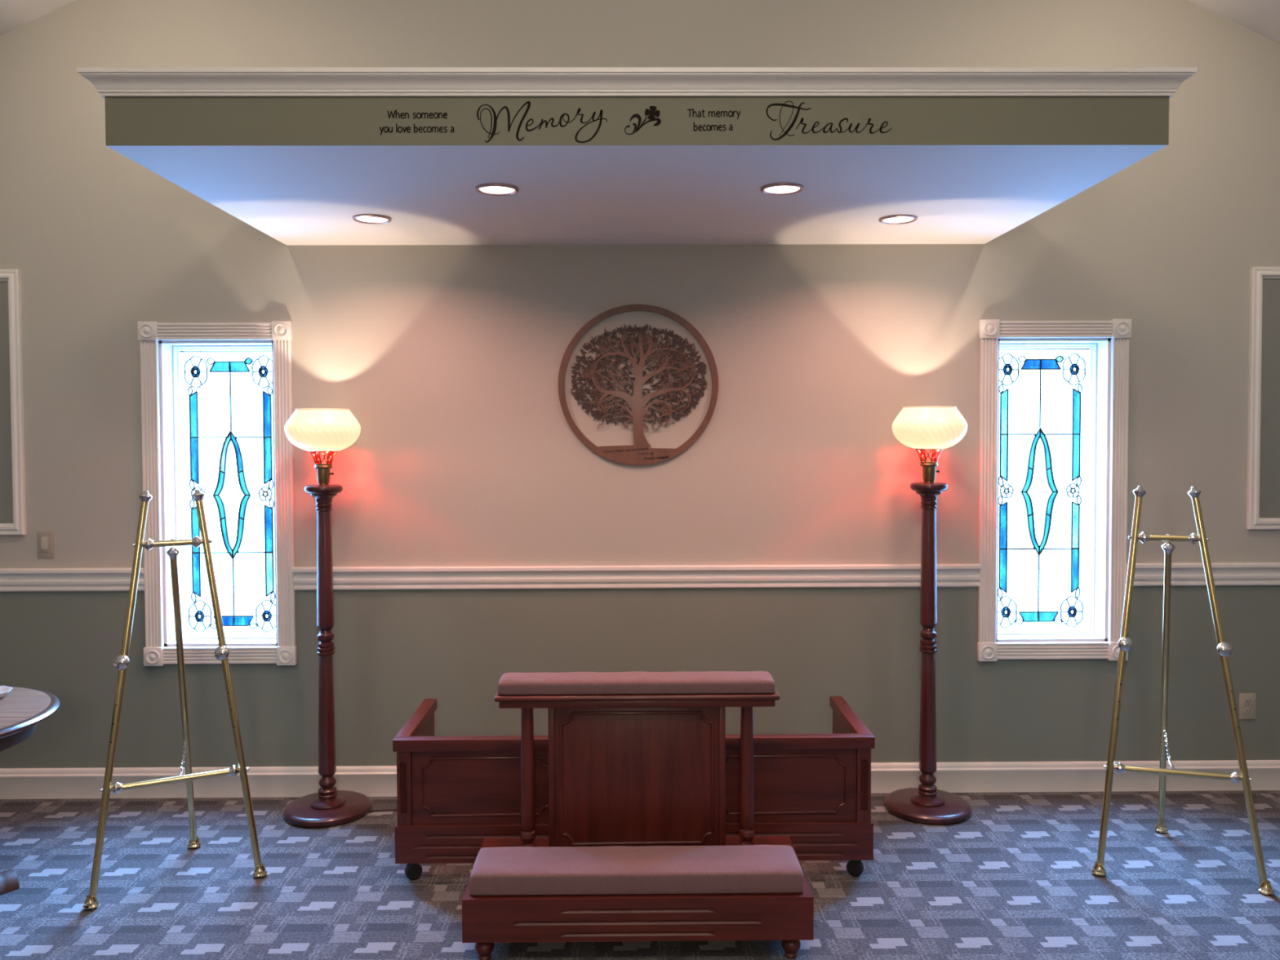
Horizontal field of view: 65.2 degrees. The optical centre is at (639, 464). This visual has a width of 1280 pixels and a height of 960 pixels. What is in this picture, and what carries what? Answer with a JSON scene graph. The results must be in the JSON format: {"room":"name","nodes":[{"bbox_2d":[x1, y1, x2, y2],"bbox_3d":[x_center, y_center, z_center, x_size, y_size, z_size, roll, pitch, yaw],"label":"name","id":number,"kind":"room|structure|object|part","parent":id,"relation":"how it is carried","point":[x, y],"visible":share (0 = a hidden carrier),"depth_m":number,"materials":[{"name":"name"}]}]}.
{"room":"funeral home chapel","nodes":[
{"label":"funeral home chapel","id":0,"kind":"room"},
{"bbox_2d":[0,0,1279,768],"bbox_3d":[-0.015,-0.812,4.364,8.400,4.471,0.200,0,2,-1],"label":"wall","id":1,"kind":"structure","parent":0,"point":[446,359],"depth_m":4.28,"materials":[{"name":"paint"}]},
{"bbox_2d":[0,269,26,535],"bbox_3d":[-3.094,-0.260,4.238,0.940,1.125,0.024,0,2,-1],"label":"framed panel","id":2,"kind":"object","parent":1,"relation":"attached to","point":[12,477],"visible":1,"depth_m":4.24,"materials":[{"name":"white paint"}]},
{"bbox_3d":[-3.094,-0.260,4.247,0.842,1.027,0.006,0,2,-1],"label":"panel","id":3,"kind":"part","parent":2,"relation":"part of","materials":[{"name":"grey paint"}]},
{"bbox_2d":[36,531,53,557],"bbox_3d":[-2.539,0.342,4.267,0.070,0.114,0.013,0,2,-1],"label":"light switch","id":4,"kind":"object","parent":1,"relation":"attached to","point":[45,540],"visible":1,"depth_m":4.27,"materials":[{"name":"beige plastic"}]},
{"bbox_3d":[-2.539,0.342,4.267,0.034,0.066,0.004,0,2,-1],"label":"rocker frame","id":5,"kind":"part","parent":4,"relation":"part of","materials":[{"name":"beige plastic"}]},
{"bbox_2d":[0,567,144,591],"bbox_3d":[-3.162,0.496,4.257,2.094,0.099,0.031,0,2,-1],"label":"trim","id":6,"kind":"structure","parent":1,"relation":"attached to","point":[11,580],"depth_m":4.26,"materials":[{"name":"white paint"}]},
{"bbox_2d":[137,320,297,666],"bbox_3d":[-1.799,0.125,4.357,0.645,1.466,0.234,0,2,-1],"label":"window","id":7,"kind":"structure","parent":1,"relation":"in","point":[162,345],"depth_m":4.28,"materials":[{"name":"white paint"}]},
{"bbox_3d":[-2.080,0.128,4.262,0.072,1.317,0.020,0,2,-1],"label":"casing","id":8,"kind":"part","parent":7,"relation":"part of","materials":[{"name":"white paint"}]},
{"bbox_3d":[-1.962,-0.220,4.397,0.033,0.202,0.003,0,2,-1],"label":"pane","id":9,"kind":"part","parent":7,"relation":"part of","materials":[{"name":"teal glass"}]},
{"bbox_3d":[-1.962,-0.015,4.403,0.033,0.207,0.003,0,2,-1],"label":"pane","id":10,"kind":"part","parent":7,"relation":"part of","materials":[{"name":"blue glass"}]},
{"bbox_3d":[-1.960,0.285,4.412,0.033,0.208,0.003,0,2,-1],"label":"pane","id":11,"kind":"part","parent":7,"relation":"part of","materials":[{"name":"teal glass"}]},
{"bbox_3d":[-1.960,0.487,4.418,0.033,0.197,0.003,0,2,-1],"label":"pane","id":12,"kind":"part","parent":7,"relation":"part of","materials":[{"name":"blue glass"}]},
{"bbox_3d":[-1.801,-0.563,4.244,0.490,0.072,0.020,0,2,-1],"label":"casing","id":13,"kind":"part","parent":7,"relation":"part of","materials":[{"name":"white paint"}]},
{"bbox_3d":[-1.855,0.082,4.407,0.051,0.108,0.003,0,2,-1],"label":"pane","id":14,"kind":"part","parent":7,"relation":"part of","materials":[{"name":"teal glass"}]},
{"bbox_3d":[-1.855,0.190,4.410,0.051,0.108,0.003,0,2,-1],"label":"pane","id":15,"kind":"part","parent":7,"relation":"part of","materials":[{"name":"teal glass"}]},
{"bbox_3d":[-1.846,-0.428,4.391,0.088,0.043,0.003,0,2,-1],"label":"pane","id":16,"kind":"part","parent":7,"relation":"part of","materials":[{"name":"teal glass"}]},
{"bbox_3d":[-1.796,0.818,4.285,0.490,0.072,0.020,0,2,-1],"label":"casing","id":17,"kind":"part","parent":7,"relation":"part of","materials":[{"name":"white paint"}]},
{"bbox_3d":[-1.800,0.123,4.404,0.466,1.285,0.070,0,2,-1],"label":"sash frame","id":18,"kind":"part","parent":7,"relation":"part of","materials":[{"name":"white paint"}]},
{"bbox_3d":[-1.826,-0.054,4.403,0.052,0.185,0.003,0,2,-1],"label":"pane","id":19,"kind":"part","parent":7,"relation":"part of","materials":[{"name":"teal glass"}]},
{"bbox_3d":[-1.825,0.325,4.414,0.052,0.185,0.003,0,2,-1],"label":"pane","id":20,"kind":"part","parent":7,"relation":"part of","materials":[{"name":"teal glass"}]},
{"bbox_3d":[-1.842,0.693,4.425,0.088,0.043,0.003,0,2,-1],"label":"pane","id":21,"kind":"part","parent":7,"relation":"part of","materials":[{"name":"blue glass"}]},
{"bbox_3d":[-1.800,0.127,4.408,0.446,1.252,0.013,0,2,-1],"label":"leaded panel","id":22,"kind":"part","parent":7,"relation":"part of","materials":[{"name":"grey glass"}]},
{"bbox_3d":[-1.775,-0.054,4.403,0.052,0.185,0.003,0,2,-1],"label":"pane","id":23,"kind":"part","parent":7,"relation":"part of","materials":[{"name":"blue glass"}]},
{"bbox_3d":[-1.773,0.325,4.415,0.052,0.185,0.003,0,2,-1],"label":"pane","id":24,"kind":"part","parent":7,"relation":"part of","materials":[{"name":"teal glass"}]},
{"bbox_3d":[-1.758,-0.429,4.392,0.088,0.043,0.003,0,2,-1],"label":"pane","id":25,"kind":"part","parent":7,"relation":"part of","materials":[{"name":"teal glass"}]},
{"bbox_3d":[-1.754,0.693,4.426,0.088,0.043,0.003,0,2,-1],"label":"pane","id":26,"kind":"part","parent":7,"relation":"part of","materials":[{"name":"blue glass"}]},
{"bbox_3d":[-1.745,0.081,4.408,0.051,0.108,0.003,0,2,-1],"label":"pane","id":27,"kind":"part","parent":7,"relation":"part of","materials":[{"name":"teal glass"}]},
{"bbox_3d":[-1.744,0.190,4.411,0.051,0.108,0.003,0,2,-1],"label":"pane","id":28,"kind":"part","parent":7,"relation":"part of","materials":[{"name":"teal glass"}]},
{"bbox_3d":[-1.719,-0.453,4.392,0.037,0.028,0.003,0,2,-1],"label":"pane","id":29,"kind":"part","parent":7,"relation":"part of","materials":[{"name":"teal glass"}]},
{"bbox_3d":[-1.640,-0.221,4.400,0.033,0.202,0.003,0,2,-1],"label":"pane","id":30,"kind":"part","parent":7,"relation":"part of","materials":[{"name":"blue glass"}]},
{"bbox_3d":[-1.639,-0.017,4.406,0.033,0.207,0.003,0,2,-1],"label":"pane","id":31,"kind":"part","parent":7,"relation":"part of","materials":[{"name":"blue glass"}]},
{"bbox_3d":[-1.638,0.284,4.415,0.033,0.208,0.003,0,2,-1],"label":"pane","id":32,"kind":"part","parent":7,"relation":"part of","materials":[{"name":"blue glass"}]},
{"bbox_3d":[-1.637,0.486,4.421,0.033,0.197,0.003,0,2,-1],"label":"pane","id":33,"kind":"part","parent":7,"relation":"part of","materials":[{"name":"teal glass"}]},
{"bbox_3d":[-1.517,0.126,4.267,0.072,1.317,0.020,0,2,-1],"label":"casing","id":34,"kind":"part","parent":7,"relation":"part of","materials":[{"name":"white paint"}]},
{"bbox_2d":[292,564,981,590],"bbox_3d":[-0.009,0.485,4.287,2.941,0.099,0.031,0,2,-1],"label":"trim","id":35,"kind":"structure","parent":1,"relation":"attached to","point":[829,575],"depth_m":4.29,"materials":[{"name":"white paint"}]},
{"bbox_2d":[76,66,1197,244],"bbox_3d":[-0.007,-1.012,3.501,3.074,0.198,1.513,0,2,-1],"label":"soffit","id":36,"kind":"object","parent":1,"relation":"attached to","point":[293,154],"depth_m":2.81,"materials":[{"name":"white paint"}]},
{"bbox_2d":[352,213,391,224],"bbox_3d":[-0.997,-0.912,3.721,0.141,0.009,0.141,0,2,-1],"label":"recessed light","id":37,"kind":"object","parent":36,"relation":"in","point":[374,219],"visible":1,"depth_m":3.70,"materials":[{"name":"white glass"}]},
{"bbox_2d":[379,109,453,134],"bbox_3d":[-0.623,-0.954,2.789,0.208,0.070,0.002,0,2,-1],"label":"vinyl lettering","id":38,"kind":"object","parent":36,"relation":"attached to","point":[395,113],"visible":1,"depth_m":2.79,"materials":[{"name":"black plastic"}]},
{"bbox_2d":[475,182,518,195],"bbox_3d":[-0.469,-0.901,3.281,0.141,0.009,0.141,0,2,-1],"label":"recessed light","id":39,"kind":"object","parent":36,"relation":"in","point":[491,188],"visible":1,"depth_m":3.27,"materials":[{"name":"white glass"}]},
{"bbox_2d":[476,101,607,142],"bbox_3d":[-0.274,-0.956,2.793,0.364,0.115,0.001,0,2,-1],"label":"vinyl lettering","id":40,"kind":"object","parent":36,"relation":"attached to","point":[495,117],"visible":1,"depth_m":2.79,"materials":[{"name":"black plastic"}]},
{"bbox_3d":[-0.008,-1.080,3.499,3.074,0.063,1.513,0,2,-1],"label":"crown molding","id":41,"kind":"part","parent":36,"relation":"part of","materials":[{"name":"white paint"}]},
{"bbox_2d":[624,106,661,134],"bbox_3d":[0.008,-0.962,2.795,0.102,0.079,0.002,0,2,-1],"label":"vinyl lettering","id":42,"kind":"object","parent":36,"relation":"attached to","point":[651,113],"visible":1,"depth_m":2.79,"materials":[{"name":"black plastic"}]},
{"bbox_2d":[687,108,740,131],"bbox_3d":[0.207,-0.964,2.797,0.149,0.062,0.002,0,2,-1],"label":"vinyl lettering","id":43,"kind":"object","parent":36,"relation":"attached to","point":[703,111],"visible":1,"depth_m":2.80,"materials":[{"name":"black plastic"}]},
{"bbox_2d":[760,182,804,195],"bbox_3d":[0.467,-0.904,3.287,0.141,0.009,0.141,0,2,-1],"label":"recessed light","id":44,"kind":"object","parent":36,"relation":"in","point":[776,188],"visible":1,"depth_m":3.27,"materials":[{"name":"white glass"}]},
{"bbox_2d":[765,101,892,140],"bbox_3d":[0.530,-0.963,2.800,0.354,0.109,0.001,0,2,-1],"label":"vinyl lettering","id":45,"kind":"object","parent":36,"relation":"attached to","point":[798,108],"visible":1,"depth_m":2.80,"materials":[{"name":"black plastic"}]},
{"bbox_2d":[879,214,917,224],"bbox_3d":[0.971,-0.920,3.760,0.141,0.009,0.141,0,2,-1],"label":"recessed light","id":46,"kind":"object","parent":36,"relation":"in","point":[893,219],"visible":1,"depth_m":3.74,"materials":[{"name":"white glass"}]},
{"bbox_2d":[558,304,718,465],"bbox_3d":[-0.007,-0.339,4.269,0.684,0.684,0.018,0,2,-1],"label":"wall plaque","id":47,"kind":"object","parent":1,"relation":"attached to","point":[639,453],"visible":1,"depth_m":4.26,"materials":[{"name":"brown wood"}]},
{"bbox_2d":[0,760,1279,799],"bbox_3d":[-0.006,1.361,4.318,8.400,0.128,0.020,0,2,-1],"label":"baseboard","id":48,"kind":"structure","parent":1,"relation":"attached to","point":[1083,775],"depth_m":4.32,"materials":[{"name":"white paint"}]},
{"bbox_2d":[977,319,1131,661],"bbox_3d":[1.776,0.111,4.392,0.645,1.466,0.234,0,2,-1],"label":"window","id":49,"kind":"structure","parent":1,"relation":"in","point":[1106,343],"depth_m":4.32,"materials":[{"name":"white paint"}]},
{"bbox_3d":[1.496,0.115,4.296,0.072,1.317,0.020,0,2,-1],"label":"casing","id":50,"kind":"part","parent":49,"relation":"part of","materials":[{"name":"white paint"}]},
{"bbox_3d":[1.616,0.474,4.452,0.033,0.197,0.003,0,2,-1],"label":"pane","id":51,"kind":"part","parent":49,"relation":"part of","materials":[{"name":"blue glass"}]},
{"bbox_3d":[1.615,0.272,4.446,0.033,0.208,0.003,0,2,-1],"label":"pane","id":52,"kind":"part","parent":49,"relation":"part of","materials":[{"name":"blue glass"}]},
{"bbox_3d":[1.614,-0.029,4.437,0.033,0.207,0.003,0,2,-1],"label":"pane","id":53,"kind":"part","parent":49,"relation":"part of","materials":[{"name":"teal glass"}]},
{"bbox_3d":[1.614,-0.233,4.431,0.033,0.202,0.003,0,2,-1],"label":"pane","id":54,"kind":"part","parent":49,"relation":"part of","materials":[{"name":"teal glass"}]},
{"bbox_3d":[1.721,0.176,4.444,0.051,0.108,0.003,0,2,-1],"label":"pane","id":55,"kind":"part","parent":49,"relation":"part of","materials":[{"name":"teal glass"}]},
{"bbox_3d":[1.720,0.068,4.441,0.051,0.108,0.003,0,2,-1],"label":"pane","id":56,"kind":"part","parent":49,"relation":"part of","materials":[{"name":"teal glass"}]},
{"bbox_3d":[1.734,0.679,4.459,0.088,0.043,0.003,0,2,-1],"label":"pane","id":57,"kind":"part","parent":49,"relation":"part of","materials":[{"name":"teal glass"}]},
{"bbox_3d":[1.730,-0.442,4.426,0.088,0.043,0.003,0,2,-1],"label":"pane","id":58,"kind":"part","parent":49,"relation":"part of","materials":[{"name":"blue glass"}]},
{"bbox_3d":[1.751,0.312,4.448,0.052,0.185,0.003,0,2,-1],"label":"pane","id":59,"kind":"part","parent":49,"relation":"part of","materials":[{"name":"teal glass"}]},
{"bbox_3d":[1.749,-0.067,4.437,0.052,0.185,0.003,0,2,-1],"label":"pane","id":60,"kind":"part","parent":49,"relation":"part of","materials":[{"name":"teal glass"}]},
{"bbox_3d":[1.776,0.114,4.443,0.446,1.252,0.013,0,2,-1],"label":"leaded panel","id":61,"kind":"part","parent":49,"relation":"part of","materials":[{"name":"grey glass"}]},
{"bbox_3d":[1.802,0.311,4.449,0.052,0.185,0.003,0,2,-1],"label":"pane","id":62,"kind":"part","parent":49,"relation":"part of","materials":[{"name":"teal glass"}]},
{"bbox_3d":[1.801,-0.068,4.438,0.052,0.185,0.003,0,2,-1],"label":"pane","id":63,"kind":"part","parent":49,"relation":"part of","materials":[{"name":"teal glass"}]},
{"bbox_3d":[1.776,0.110,4.439,0.466,1.285,0.070,0,2,-1],"label":"sash frame","id":64,"kind":"part","parent":49,"relation":"part of","materials":[{"name":"white paint"}]},
{"bbox_3d":[1.822,0.679,4.460,0.088,0.043,0.003,0,2,-1],"label":"pane","id":65,"kind":"part","parent":49,"relation":"part of","materials":[{"name":"teal glass"}]},
{"bbox_3d":[1.818,-0.442,4.427,0.088,0.043,0.003,0,2,-1],"label":"pane","id":66,"kind":"part","parent":49,"relation":"part of","materials":[{"name":"blue glass"}]},
{"bbox_3d":[1.831,0.176,4.445,0.051,0.108,0.003,0,2,-1],"label":"pane","id":67,"kind":"part","parent":49,"relation":"part of","materials":[{"name":"teal glass"}]},
{"bbox_3d":[1.831,0.068,4.442,0.051,0.108,0.003,0,2,-1],"label":"pane","id":68,"kind":"part","parent":49,"relation":"part of","materials":[{"name":"teal glass"}]},
{"bbox_3d":[1.780,0.804,4.319,0.490,0.072,0.020,0,2,-1],"label":"casing","id":69,"kind":"part","parent":49,"relation":"part of","materials":[{"name":"white paint"}]},
{"bbox_3d":[1.775,-0.577,4.278,0.490,0.072,0.020,0,2,-1],"label":"casing","id":70,"kind":"part","parent":49,"relation":"part of","materials":[{"name":"white paint"}]},
{"bbox_3d":[1.857,-0.467,4.426,0.037,0.028,0.003,0,2,-1],"label":"pane","id":71,"kind":"part","parent":49,"relation":"part of","materials":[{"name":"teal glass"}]},
{"bbox_3d":[1.938,0.473,4.455,0.033,0.197,0.003,0,2,-1],"label":"pane","id":72,"kind":"part","parent":49,"relation":"part of","materials":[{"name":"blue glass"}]},
{"bbox_3d":[1.938,0.270,4.449,0.033,0.208,0.003,0,2,-1],"label":"pane","id":73,"kind":"part","parent":49,"relation":"part of","materials":[{"name":"teal glass"}]},
{"bbox_3d":[1.937,-0.030,4.440,0.033,0.207,0.003,0,2,-1],"label":"pane","id":74,"kind":"part","parent":49,"relation":"part of","materials":[{"name":"teal glass"}]},
{"bbox_3d":[1.936,-0.234,4.434,0.033,0.202,0.003,0,2,-1],"label":"pane","id":75,"kind":"part","parent":49,"relation":"part of","materials":[{"name":"teal glass"}]},
{"bbox_3d":[2.058,0.113,4.301,0.072,1.317,0.020,0,2,-1],"label":"casing","id":76,"kind":"part","parent":49,"relation":"part of","materials":[{"name":"white paint"}]},
{"bbox_2d":[1126,562,1279,586],"bbox_3d":[3.143,0.473,4.317,2.094,0.099,0.031,0,2,-1],"label":"trim","id":77,"kind":"structure","parent":1,"relation":"attached to","point":[1183,574],"depth_m":4.31,"materials":[{"name":"white paint"}]},
{"bbox_2d":[1239,693,1256,719],"bbox_3d":[2.638,1.050,4.340,0.072,0.114,0.010,0,2,-1],"label":"wall outlet","id":78,"kind":"object","parent":1,"relation":"attached to","point":[1247,701],"visible":1,"depth_m":4.34,"materials":[{"name":"beige plastic"}]},
{"bbox_2d":[1244,697,1252,705],"bbox_3d":[2.637,1.030,4.337,0.033,0.033,0.004,0,2,-1],"label":"socket","id":79,"kind":"object","parent":78,"relation":"attached to","point":[1247,701],"depth_m":4.34,"materials":[{"name":"beige plastic"}]},
{"bbox_2d":[1244,707,1252,715],"bbox_3d":[2.638,1.072,4.338,0.033,0.033,0.004,0,2,-1],"label":"socket","id":80,"kind":"object","parent":78,"relation":"attached to","point":[1247,711],"depth_m":4.34,"materials":[{"name":"beige plastic"}]},
{"bbox_2d":[1246,266,1279,529],"bbox_3d":[3.090,-0.283,4.298,0.940,1.125,0.024,0,2,-1],"label":"framed panel","id":81,"kind":"object","parent":1,"relation":"attached to","point":[1263,509],"visible":1,"depth_m":4.29,"materials":[{"name":"white paint"}]},
{"bbox_3d":[3.090,-0.283,4.307,0.842,1.027,0.006,0,2,-1],"label":"panel","id":82,"kind":"part","parent":81,"relation":"part of","materials":[{"name":"grey paint"}]},
{"bbox_2d":[0,790,1279,959],"bbox_3d":[0.038,1.589,-0.167,8.400,0.060,9.000,0,2,-1],"label":"floor","id":83,"kind":"structure","parent":0,"point":[1013,879],"depth_m":3.43,"materials":[{"name":"carpet"}]},
{"bbox_2d":[0,685,59,895],"bbox_3d":[-2.358,1.234,3.226,0.857,0.840,0.857,0,2,-1],"label":"round table","id":84,"kind":"object","parent":83,"relation":"on","point":[22,709],"visible":0.88,"depth_m":3.32,"materials":[{"name":"brown wood"}]},
{"bbox_2d":[0,685,12,697],"bbox_3d":[-2.250,0.795,3.444,0.155,0.024,0.156,0,2,-1],"label":"glass dish","id":85,"kind":"object","parent":84,"relation":"on","point":[4,691],"visible":1,"depth_m":3.49,"materials":[{"name":"white"}]},
{"bbox_2d":[82,488,266,911],"bbox_3d":[-1.558,0.774,3.466,0.442,1.365,0.547,0,2,14],"label":"easel","id":86,"kind":"object","parent":83,"relation":"on","point":[121,662],"visible":1,"depth_m":3.52,"materials":[{"name":"gold metal"}]},
{"bbox_3d":[-1.766,0.788,3.390,0.024,1.323,0.268,0,2,21],"label":"leg","id":87,"kind":"part","parent":86,"relation":"part of","materials":[{"name":"gold metal"}]},
{"bbox_3d":[-1.759,0.671,3.390,0.051,0.051,0.039,0,2,-1],"label":"holder knob","id":88,"kind":"part","parent":86,"relation":"part of","materials":[{"name":"silver metal"}]},
{"bbox_3d":[-1.629,1.050,3.551,0.010,0.092,0.239,-1,2,-17],"label":"chain","id":89,"kind":"part","parent":86,"relation":"part of","materials":[{"name":"silver metal"}]},
{"bbox_3d":[-1.662,0.876,3.645,0.023,1.131,0.254,-1,2,-12],"label":"leg","id":90,"kind":"part","parent":86,"relation":"part of","materials":[{"name":"gold metal"}]},
{"bbox_3d":[-1.477,0.666,3.533,0.051,0.051,0.039,0,2,-1],"label":"holder knob","id":91,"kind":"part","parent":86,"relation":"part of","materials":[{"name":"silver metal"}]},
{"bbox_3d":[-1.458,0.782,3.546,0.261,1.322,0.024,0,2,18],"label":"leg","id":92,"kind":"part","parent":86,"relation":"part of","materials":[{"name":"gold metal"}]},
{"bbox_2d":[283,408,397,827],"bbox_3d":[-1.116,0.604,4.099,0.702,1.662,0.358,0,2,-1],"label":"floor lamp","id":93,"kind":"object","parent":83,"relation":"on","point":[322,432],"visible":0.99,"depth_m":4.07,"materials":[{"name":"brown wood"}]},
{"bbox_3d":[-1.293,-0.140,4.077,0.296,0.172,0.296,0,2,-1],"label":"lamp shade","id":94,"kind":"part","parent":93,"relation":"part of","materials":[{"name":"white glass"}]},
{"bbox_2d":[314,464,332,484],"bbox_3d":[-1.292,0.044,4.083,0.072,0.085,0.072,0,2,-1],"label":"socket","id":95,"kind":"object","parent":93,"relation":"attached to","point":[323,471],"depth_m":4.06,"materials":[{"name":"gold metal"}]},
{"bbox_3d":[-0.932,1.426,4.191,0.389,0.013,0.052,-1,2,-25],"label":"power cord","id":96,"kind":"part","parent":93,"relation":"part of","materials":[{"name":"brown plastic"}]},
{"bbox_2d":[392,696,875,879],"bbox_3d":[-0.021,1.190,3.725,1.664,0.506,0.543,0,2,-1],"label":"casket bier","id":97,"kind":"object","parent":83,"relation":"on","point":[454,793],"visible":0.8,"depth_m":3.47,"materials":[{"name":"brown wood"}]},
{"bbox_3d":[-0.830,0.960,3.733,0.049,0.041,0.498,0,2,-1],"label":"rail","id":98,"kind":"part","parent":97,"relation":"part of","materials":[{"name":"brown wood"}]},
{"bbox_3d":[-0.828,1.112,3.735,0.024,0.262,0.495,0,2,-1],"label":"panel","id":99,"kind":"part","parent":97,"relation":"part of","materials":[{"name":"brown wood"}]},
{"bbox_3d":[-0.534,1.117,3.466,0.451,0.211,0.011,0,2,-1],"label":"panel molding","id":100,"kind":"part","parent":97,"relation":"part of","materials":[{"name":"brown wood"}]},
{"bbox_3d":[-0.020,0.965,3.470,1.664,0.041,0.045,0,2,-1],"label":"rail","id":101,"kind":"part","parent":97,"relation":"part of","materials":[{"name":"brown wood"}]},
{"bbox_3d":[-0.019,1.116,3.484,1.636,0.262,0.024,0,2,-1],"label":"panel","id":102,"kind":"part","parent":97,"relation":"part of","materials":[{"name":"brown wood"}]},
{"bbox_3d":[0.496,1.113,3.476,0.451,0.211,0.011,0,2,-1],"label":"panel molding","id":103,"kind":"part","parent":97,"relation":"part of","materials":[{"name":"brown wood"}]},
{"bbox_3d":[0.784,1.105,3.751,0.024,0.262,0.495,0,2,-1],"label":"panel","id":104,"kind":"part","parent":97,"relation":"part of","materials":[{"name":"brown wood"}]},
{"bbox_3d":[0.785,0.954,3.749,0.049,0.041,0.498,0,2,-1],"label":"rail","id":105,"kind":"part","parent":97,"relation":"part of","materials":[{"name":"brown wood"}]},
{"bbox_2d":[462,671,813,959],"bbox_3d":[-0.009,1.075,3.138,1.027,0.772,0.447,0,2,-1],"label":"kneeler","id":106,"kind":"object","parent":83,"relation":"on","point":[637,847],"visible":1,"depth_m":3.19,"materials":[{"name":"brown wood"}]},
{"bbox_3d":[-0.367,1.018,3.267,0.054,0.482,0.054,0,2,-1],"label":"post","id":107,"kind":"part","parent":106,"relation":"part of","materials":[{"name":"brown wood"}]},
{"bbox_2d":[497,671,774,694],"bbox_3d":[-0.012,0.710,3.260,0.885,0.049,0.137,0,2,-1],"label":"cushion","id":108,"kind":"object","parent":106,"relation":"on","point":[634,682],"depth_m":3.20,"materials":[{"name":"fabric"}]},
{"bbox_3d":[-0.009,1.021,3.252,0.503,0.440,0.012,0,2,-1],"label":"panel molding","id":109,"kind":"part","parent":106,"relation":"part of","materials":[{"name":"brown wood"}]},
{"bbox_2d":[470,844,803,895],"bbox_3d":[-0.010,1.229,3.041,0.982,0.070,0.205,0,2,-1],"label":"cushion","id":110,"kind":"object","parent":106,"relation":"on","point":[748,869],"depth_m":2.95,"materials":[{"name":"fabric"}]},
{"bbox_3d":[-0.009,0.744,3.263,0.911,0.018,0.164,0,2,-1],"label":"armrest","id":111,"kind":"part","parent":106,"relation":"part of","materials":[{"name":"brown wood"}]},
{"bbox_3d":[-0.009,1.017,3.267,0.575,0.482,0.028,0,2,-1],"label":"panel","id":112,"kind":"part","parent":106,"relation":"part of","materials":[{"name":"brown wood"}]},
{"bbox_3d":[0.350,1.015,3.274,0.054,0.482,0.054,0,2,-1],"label":"post","id":113,"kind":"part","parent":106,"relation":"part of","materials":[{"name":"brown wood"}]},
{"bbox_2d":[884,406,972,824],"bbox_3d":[1.185,0.596,4.107,0.348,1.662,0.348,0,2,-1],"label":"floor lamp","id":114,"kind":"object","parent":83,"relation":"on","point":[929,430],"visible":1,"depth_m":4.07,"materials":[{"name":"brown wood"}]},
{"bbox_2d":[920,462,937,483],"bbox_3d":[1.183,0.035,4.090,0.072,0.085,0.072,0,2,-1],"label":"socket","id":115,"kind":"object","parent":114,"relation":"attached to","point":[929,471],"depth_m":4.07,"materials":[{"name":"gold metal"}]},
{"bbox_3d":[1.182,-0.148,4.085,0.296,0.172,0.296,0,2,-1],"label":"lamp shade","id":116,"kind":"part","parent":114,"relation":"part of","materials":[{"name":"white glass"}]},
{"bbox_2d":[1091,485,1274,896],"bbox_3d":[1.857,0.758,3.607,0.540,1.363,0.569,0,2,-1],"label":"easel","id":117,"kind":"object","parent":83,"relation":"on","point":[1224,649],"visible":1,"depth_m":3.53,"materials":[{"name":"gold metal"}]},
{"bbox_3d":[1.707,0.772,3.560,0.250,1.320,0.024,-1,2,-34],"label":"leg","id":118,"kind":"part","parent":117,"relation":"part of","materials":[{"name":"gold metal"}]},
{"bbox_3d":[1.726,0.639,3.553,0.051,0.051,0.039,0,2,-1],"label":"holder knob","id":119,"kind":"part","parent":117,"relation":"part of","materials":[{"name":"silver metal"}]},
{"bbox_3d":[1.955,0.861,3.726,0.023,1.133,0.341,1,2,26],"label":"leg","id":120,"kind":"part","parent":117,"relation":"part of","materials":[{"name":"gold metal"}]},
{"bbox_3d":[1.917,1.038,3.615,0.009,0.092,0.297,0,2,20],"label":"chain","id":121,"kind":"part","parent":117,"relation":"part of","materials":[{"name":"silver metal"}]},
{"bbox_3d":[2.026,0.641,3.463,0.051,0.051,0.039,0,2,-1],"label":"holder knob","id":122,"kind":"part","parent":117,"relation":"part of","materials":[{"name":"silver metal"}]},
{"bbox_3d":[2.039,0.774,3.461,0.024,1.321,0.280,-1,2,-31],"label":"leg","id":123,"kind":"part","parent":117,"relation":"part of","materials":[{"name":"gold metal"}]},
{"bbox_2d":[0,0,1279,43],"bbox_3d":[0.025,-1.973,-0.222,8.600,2.078,9.300,0,2,-1],"label":"ceiling","id":124,"kind":"structure","parent":0,"point":[1262,17],"depth_m":4.16,"materials":[{"name":"paint"}]}
]}

